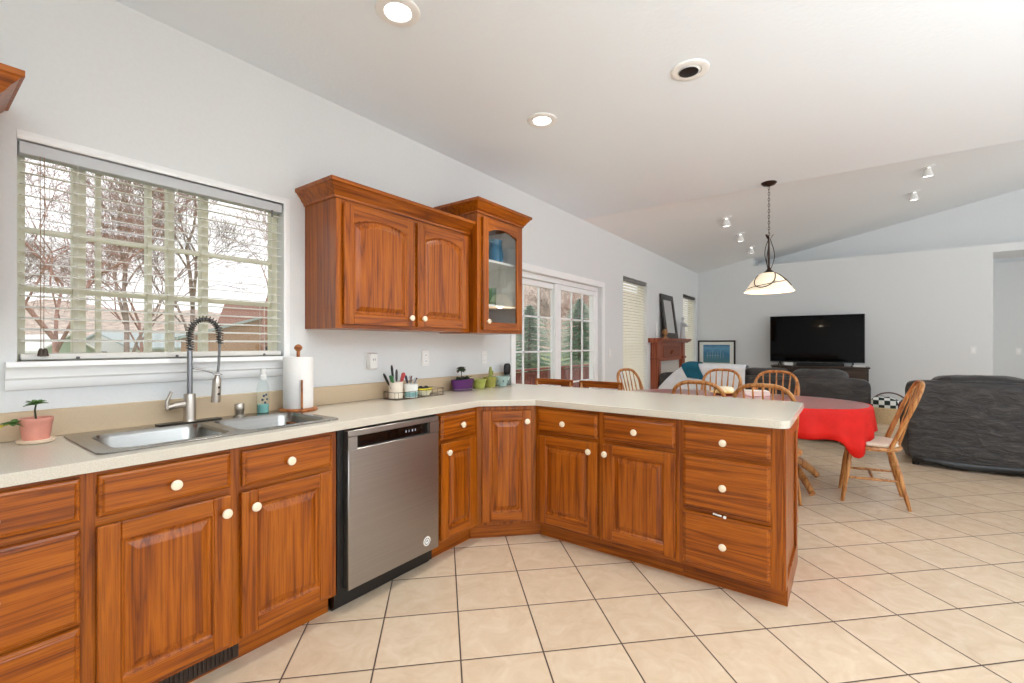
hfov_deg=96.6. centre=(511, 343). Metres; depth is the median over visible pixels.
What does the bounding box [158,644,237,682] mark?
vent grille
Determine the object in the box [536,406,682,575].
base cabinet
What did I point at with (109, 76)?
wall
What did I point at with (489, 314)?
upper cabinet
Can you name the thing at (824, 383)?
sofa
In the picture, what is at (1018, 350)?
light switch
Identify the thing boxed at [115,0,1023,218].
ceiling
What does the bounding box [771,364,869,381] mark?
media console
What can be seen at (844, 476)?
dining chair
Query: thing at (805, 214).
ceiling
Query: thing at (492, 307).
shelf
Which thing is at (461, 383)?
potted plant
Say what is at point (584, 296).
bare tree
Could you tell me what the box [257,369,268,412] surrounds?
soap bottle
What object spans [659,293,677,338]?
leaning mirror
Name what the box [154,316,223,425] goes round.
kitchen faucet
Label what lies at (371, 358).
wall outlet
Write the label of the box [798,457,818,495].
dining table
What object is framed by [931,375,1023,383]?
cushion
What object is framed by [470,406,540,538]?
base cabinet
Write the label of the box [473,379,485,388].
pot
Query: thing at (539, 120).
recessed light
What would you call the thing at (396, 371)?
scissors
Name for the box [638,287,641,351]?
window
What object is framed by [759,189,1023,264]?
wall
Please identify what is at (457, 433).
base cabinet
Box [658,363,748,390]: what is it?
blanket
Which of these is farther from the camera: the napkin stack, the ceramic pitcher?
the napkin stack
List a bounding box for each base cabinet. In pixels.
[0,474,86,682]
[87,422,335,682]
[432,407,476,557]
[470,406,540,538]
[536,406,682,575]
[680,418,797,606]
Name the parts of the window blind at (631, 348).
head rail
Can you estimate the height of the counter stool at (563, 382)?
0.946 m
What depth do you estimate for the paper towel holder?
2.43 m
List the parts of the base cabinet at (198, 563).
door, drawer, panel, knob, knob, knob, drawer, door, panel, knob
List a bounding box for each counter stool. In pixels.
[535,378,572,386]
[579,380,622,389]
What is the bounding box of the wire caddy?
[383,387,443,399]
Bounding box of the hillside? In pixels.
[25,285,687,350]
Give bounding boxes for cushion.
[745,367,789,375]
[792,369,848,377]
[866,436,898,447]
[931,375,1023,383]
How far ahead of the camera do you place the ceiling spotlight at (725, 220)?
6.26 m
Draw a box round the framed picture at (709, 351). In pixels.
[698,340,735,363]
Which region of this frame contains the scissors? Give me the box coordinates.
[395,369,397,381]
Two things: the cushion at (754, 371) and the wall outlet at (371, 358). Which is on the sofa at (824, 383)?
the cushion at (754, 371)
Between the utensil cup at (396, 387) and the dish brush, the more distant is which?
the dish brush
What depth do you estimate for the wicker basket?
7.28 m
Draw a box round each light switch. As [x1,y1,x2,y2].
[970,346,975,353]
[1016,348,1021,354]
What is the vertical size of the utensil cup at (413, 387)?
0.088 m
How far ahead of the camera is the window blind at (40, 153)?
2.04 m
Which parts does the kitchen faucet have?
lever handle, deck plate, docking arm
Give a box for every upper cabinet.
[0,63,24,113]
[295,175,474,332]
[434,196,531,334]
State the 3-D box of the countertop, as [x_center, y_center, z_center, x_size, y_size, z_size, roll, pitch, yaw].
[-0.186,0.331,2.079,2.323,0.146,3.670,0,0,36]
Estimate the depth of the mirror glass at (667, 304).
7.89 m
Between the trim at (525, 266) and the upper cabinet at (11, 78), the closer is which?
the upper cabinet at (11, 78)
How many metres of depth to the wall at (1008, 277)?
7.93 m
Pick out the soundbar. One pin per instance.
(797, 363)
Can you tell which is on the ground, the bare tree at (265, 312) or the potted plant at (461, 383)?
the bare tree at (265, 312)
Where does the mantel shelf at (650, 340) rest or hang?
attached to the fireplace mantel
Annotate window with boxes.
[17,155,276,360]
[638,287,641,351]
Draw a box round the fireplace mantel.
[648,338,691,388]
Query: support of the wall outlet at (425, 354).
attached to the wall at (109, 76)
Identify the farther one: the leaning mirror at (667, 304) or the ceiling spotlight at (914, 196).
the leaning mirror at (667, 304)
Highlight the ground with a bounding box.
[516,352,636,372]
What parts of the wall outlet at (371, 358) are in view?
plate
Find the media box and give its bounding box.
[783,362,792,365]
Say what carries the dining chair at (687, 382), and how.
on the floor
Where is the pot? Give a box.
[18,416,53,440]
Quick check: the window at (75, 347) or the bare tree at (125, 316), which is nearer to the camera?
the window at (75, 347)
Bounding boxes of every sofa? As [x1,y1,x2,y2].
[659,367,870,404]
[900,375,1023,475]
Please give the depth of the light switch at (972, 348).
7.19 m
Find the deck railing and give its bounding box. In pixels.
[516,364,588,387]
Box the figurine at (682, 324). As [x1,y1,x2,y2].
[679,317,688,338]
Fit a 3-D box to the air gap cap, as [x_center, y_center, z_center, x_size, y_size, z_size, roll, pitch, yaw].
[-1.352,0.326,2.263,0.056,0.066,0.056,0,0,36]
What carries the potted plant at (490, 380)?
on the countertop
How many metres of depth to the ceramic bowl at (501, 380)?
3.95 m
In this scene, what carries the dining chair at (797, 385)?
on the floor
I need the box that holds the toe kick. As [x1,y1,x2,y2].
[328,550,431,608]
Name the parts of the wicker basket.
handle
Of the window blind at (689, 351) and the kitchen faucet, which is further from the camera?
the window blind at (689, 351)
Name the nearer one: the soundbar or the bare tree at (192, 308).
the soundbar
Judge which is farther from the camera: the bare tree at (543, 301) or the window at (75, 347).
the bare tree at (543, 301)
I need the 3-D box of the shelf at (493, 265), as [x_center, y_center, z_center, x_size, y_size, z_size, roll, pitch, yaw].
[-0.247,-0.632,3.648,0.345,0.018,0.520,0,0,36]
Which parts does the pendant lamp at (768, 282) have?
stem, chain, lamp shade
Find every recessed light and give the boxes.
[375,0,419,26]
[527,113,556,127]
[671,59,709,80]
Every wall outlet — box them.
[365,352,377,369]
[422,350,428,365]
[482,351,486,363]
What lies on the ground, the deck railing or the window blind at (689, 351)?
the deck railing
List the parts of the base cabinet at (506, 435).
door, panel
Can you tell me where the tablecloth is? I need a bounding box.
[633,389,877,458]
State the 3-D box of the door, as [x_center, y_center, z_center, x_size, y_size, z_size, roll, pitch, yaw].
[0.505,0.280,5.152,0.100,2.000,1.900,0,0,36]
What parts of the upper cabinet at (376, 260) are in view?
door, panel, crown moulding, door, panel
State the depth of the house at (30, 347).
24.57 m
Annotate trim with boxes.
[4,356,293,390]
[17,129,289,355]
[510,262,604,388]
[993,251,1023,258]
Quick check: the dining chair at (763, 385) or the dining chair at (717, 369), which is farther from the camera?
the dining chair at (717, 369)
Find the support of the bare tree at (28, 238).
on the ground
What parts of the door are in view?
sliding panel, fixed panel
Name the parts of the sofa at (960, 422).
arm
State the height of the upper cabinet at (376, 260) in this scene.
0.800 m
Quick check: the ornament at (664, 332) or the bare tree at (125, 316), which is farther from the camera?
the bare tree at (125, 316)
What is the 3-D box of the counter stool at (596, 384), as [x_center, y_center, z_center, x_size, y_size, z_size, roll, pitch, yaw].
[0.663,0.808,3.890,0.410,0.946,0.452,0,0,36]
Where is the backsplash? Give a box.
[0,372,503,442]
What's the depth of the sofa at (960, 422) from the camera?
4.56 m
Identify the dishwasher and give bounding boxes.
[328,415,438,610]
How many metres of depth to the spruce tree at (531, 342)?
15.42 m
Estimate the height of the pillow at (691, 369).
0.312 m
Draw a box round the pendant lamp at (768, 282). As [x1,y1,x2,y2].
[744,180,794,293]
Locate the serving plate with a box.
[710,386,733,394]
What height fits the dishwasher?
0.868 m
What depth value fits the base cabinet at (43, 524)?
1.35 m
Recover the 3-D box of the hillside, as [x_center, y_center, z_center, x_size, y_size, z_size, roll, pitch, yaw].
[-1.096,-12.275,112.522,30.000,27.910,230.000,0,0,36]
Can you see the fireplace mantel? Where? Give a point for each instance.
(666, 354)
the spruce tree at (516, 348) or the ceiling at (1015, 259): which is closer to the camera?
the ceiling at (1015, 259)
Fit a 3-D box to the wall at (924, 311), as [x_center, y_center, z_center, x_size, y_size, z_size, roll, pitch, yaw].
[6.547,-0.220,7.797,6.400,3.000,0.120,0,0,36]
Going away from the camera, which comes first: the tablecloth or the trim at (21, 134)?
the trim at (21, 134)
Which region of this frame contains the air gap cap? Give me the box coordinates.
[233,403,245,416]
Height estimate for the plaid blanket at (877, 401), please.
0.267 m
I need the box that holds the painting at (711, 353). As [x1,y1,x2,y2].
[703,345,729,362]
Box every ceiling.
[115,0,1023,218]
[582,140,1023,273]
[993,257,1023,262]
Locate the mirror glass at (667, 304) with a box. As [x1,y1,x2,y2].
[663,300,675,332]
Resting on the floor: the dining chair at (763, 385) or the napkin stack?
the dining chair at (763, 385)
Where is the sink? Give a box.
[64,410,337,454]
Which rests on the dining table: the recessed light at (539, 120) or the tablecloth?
the tablecloth
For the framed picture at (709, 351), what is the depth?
9.40 m
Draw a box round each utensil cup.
[388,381,402,398]
[404,383,417,397]
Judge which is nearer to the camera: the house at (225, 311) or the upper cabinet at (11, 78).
the upper cabinet at (11, 78)
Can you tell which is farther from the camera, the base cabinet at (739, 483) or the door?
the door
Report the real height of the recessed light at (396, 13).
0.010 m
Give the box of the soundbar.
[796,362,843,366]
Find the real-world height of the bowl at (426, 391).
0.050 m
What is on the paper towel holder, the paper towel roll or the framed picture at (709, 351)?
the paper towel roll
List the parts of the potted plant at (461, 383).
pot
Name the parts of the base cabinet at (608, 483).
panel, drawer, door, knob, knob, panel, drawer, door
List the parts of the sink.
bowl, bowl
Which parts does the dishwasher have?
toe plate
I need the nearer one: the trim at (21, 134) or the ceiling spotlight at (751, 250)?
the trim at (21, 134)
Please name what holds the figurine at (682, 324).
on the fireplace mantel
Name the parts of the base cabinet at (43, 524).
drawer, drawer, drawer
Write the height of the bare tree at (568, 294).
10.545 m
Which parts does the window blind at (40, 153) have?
lift cord, head rail, rail, ladder cord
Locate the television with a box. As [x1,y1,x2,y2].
[770,314,864,366]
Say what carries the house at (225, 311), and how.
on the ground
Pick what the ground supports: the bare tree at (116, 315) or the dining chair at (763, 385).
the bare tree at (116, 315)
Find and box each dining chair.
[616,368,643,390]
[671,380,725,396]
[701,368,741,391]
[732,383,802,521]
[753,370,799,395]
[838,380,924,511]
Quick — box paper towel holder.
[278,344,317,411]
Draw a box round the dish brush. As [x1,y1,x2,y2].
[503,363,510,384]
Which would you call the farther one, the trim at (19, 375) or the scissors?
the scissors
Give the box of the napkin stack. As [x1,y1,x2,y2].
[744,389,769,396]
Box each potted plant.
[451,367,473,390]
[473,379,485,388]
[483,367,496,386]
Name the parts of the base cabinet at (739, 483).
knob, knob, knob, drawer, drawer, drawer, panel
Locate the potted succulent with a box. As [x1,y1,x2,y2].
[0,399,55,444]
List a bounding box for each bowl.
[418,387,432,394]
[495,376,509,385]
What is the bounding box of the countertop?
[0,372,802,487]
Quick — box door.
[516,271,597,388]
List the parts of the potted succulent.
stem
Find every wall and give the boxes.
[0,0,697,412]
[698,242,1023,401]
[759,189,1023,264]
[993,261,1023,378]
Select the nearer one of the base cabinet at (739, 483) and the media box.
the base cabinet at (739, 483)
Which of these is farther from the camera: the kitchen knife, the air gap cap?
the kitchen knife
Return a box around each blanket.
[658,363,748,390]
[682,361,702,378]
[871,396,898,408]
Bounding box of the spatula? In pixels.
[400,372,404,381]
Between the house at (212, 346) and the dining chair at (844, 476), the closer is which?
the dining chair at (844, 476)
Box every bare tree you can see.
[25,159,236,352]
[25,164,267,351]
[25,192,181,351]
[25,215,91,300]
[28,169,267,350]
[192,205,267,350]
[524,286,539,324]
[527,287,568,335]
[541,292,588,338]
[561,293,588,357]
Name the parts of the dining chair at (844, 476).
leg, leg, seat, leg, leg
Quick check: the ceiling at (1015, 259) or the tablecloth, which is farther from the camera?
the ceiling at (1015, 259)
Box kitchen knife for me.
[383,373,390,388]
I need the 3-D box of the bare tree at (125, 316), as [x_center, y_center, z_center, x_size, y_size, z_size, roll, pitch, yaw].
[-8.877,-1.799,11.004,5.433,6.864,3.771,0,0,-5]
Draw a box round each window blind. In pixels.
[17,140,281,359]
[623,277,645,390]
[683,295,694,361]
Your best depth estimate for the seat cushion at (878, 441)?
3.63 m
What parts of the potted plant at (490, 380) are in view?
pot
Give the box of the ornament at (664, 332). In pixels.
[662,328,667,337]
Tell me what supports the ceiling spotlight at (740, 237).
attached to the ceiling at (805, 214)
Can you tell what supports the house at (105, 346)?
on the ground
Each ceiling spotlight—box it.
[721,216,731,226]
[735,232,744,241]
[747,246,754,253]
[908,190,920,200]
[921,164,935,176]
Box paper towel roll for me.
[283,356,312,408]
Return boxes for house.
[25,334,94,352]
[86,332,185,351]
[174,315,267,350]
[217,304,267,325]
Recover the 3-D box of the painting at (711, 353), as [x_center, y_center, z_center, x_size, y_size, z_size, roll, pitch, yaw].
[4.215,0.205,9.411,0.510,0.370,0.001,0,0,36]
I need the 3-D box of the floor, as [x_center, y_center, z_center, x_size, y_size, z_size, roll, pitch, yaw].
[3.307,1.340,3.526,6.560,0.120,14.800,0,0,36]
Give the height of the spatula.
0.157 m
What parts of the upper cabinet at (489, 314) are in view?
crown moulding, door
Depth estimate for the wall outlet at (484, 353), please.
3.96 m
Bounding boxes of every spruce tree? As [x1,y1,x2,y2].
[516,305,572,372]
[516,348,526,371]
[542,299,588,369]
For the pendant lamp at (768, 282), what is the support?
hanging from the ceiling at (791, 90)
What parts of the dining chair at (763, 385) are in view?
leg, seat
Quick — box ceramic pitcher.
[489,239,503,261]
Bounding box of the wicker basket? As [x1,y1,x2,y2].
[874,392,903,424]
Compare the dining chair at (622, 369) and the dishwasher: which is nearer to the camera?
the dishwasher
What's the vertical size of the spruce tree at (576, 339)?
3.933 m
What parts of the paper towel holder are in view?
post, rod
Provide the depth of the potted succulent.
1.67 m
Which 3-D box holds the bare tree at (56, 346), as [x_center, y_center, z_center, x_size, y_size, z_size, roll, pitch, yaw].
[-6.203,-0.939,6.124,5.476,5.139,3.470,0,0,23]
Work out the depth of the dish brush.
4.08 m
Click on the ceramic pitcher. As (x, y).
(495, 246)
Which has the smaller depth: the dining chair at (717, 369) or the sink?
the sink
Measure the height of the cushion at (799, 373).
0.474 m
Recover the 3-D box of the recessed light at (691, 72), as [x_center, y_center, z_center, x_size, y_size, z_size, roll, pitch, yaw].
[0.962,-1.472,2.466,0.196,0.016,0.196,0,0,36]
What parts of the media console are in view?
door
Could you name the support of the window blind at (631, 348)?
attached to the wall at (109, 76)
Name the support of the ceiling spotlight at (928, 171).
attached to the ceiling at (805, 214)
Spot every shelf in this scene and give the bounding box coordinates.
[489,259,514,270]
[489,304,514,310]
[648,338,691,342]
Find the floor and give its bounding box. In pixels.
[191,423,1023,682]
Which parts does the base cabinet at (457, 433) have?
drawer, door, panel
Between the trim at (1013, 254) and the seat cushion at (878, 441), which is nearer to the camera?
the seat cushion at (878, 441)
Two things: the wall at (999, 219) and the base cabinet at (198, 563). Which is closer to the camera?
the base cabinet at (198, 563)
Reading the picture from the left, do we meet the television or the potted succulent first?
the potted succulent
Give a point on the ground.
(544, 352)
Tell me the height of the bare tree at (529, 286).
8.880 m
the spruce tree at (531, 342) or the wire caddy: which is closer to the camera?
the wire caddy

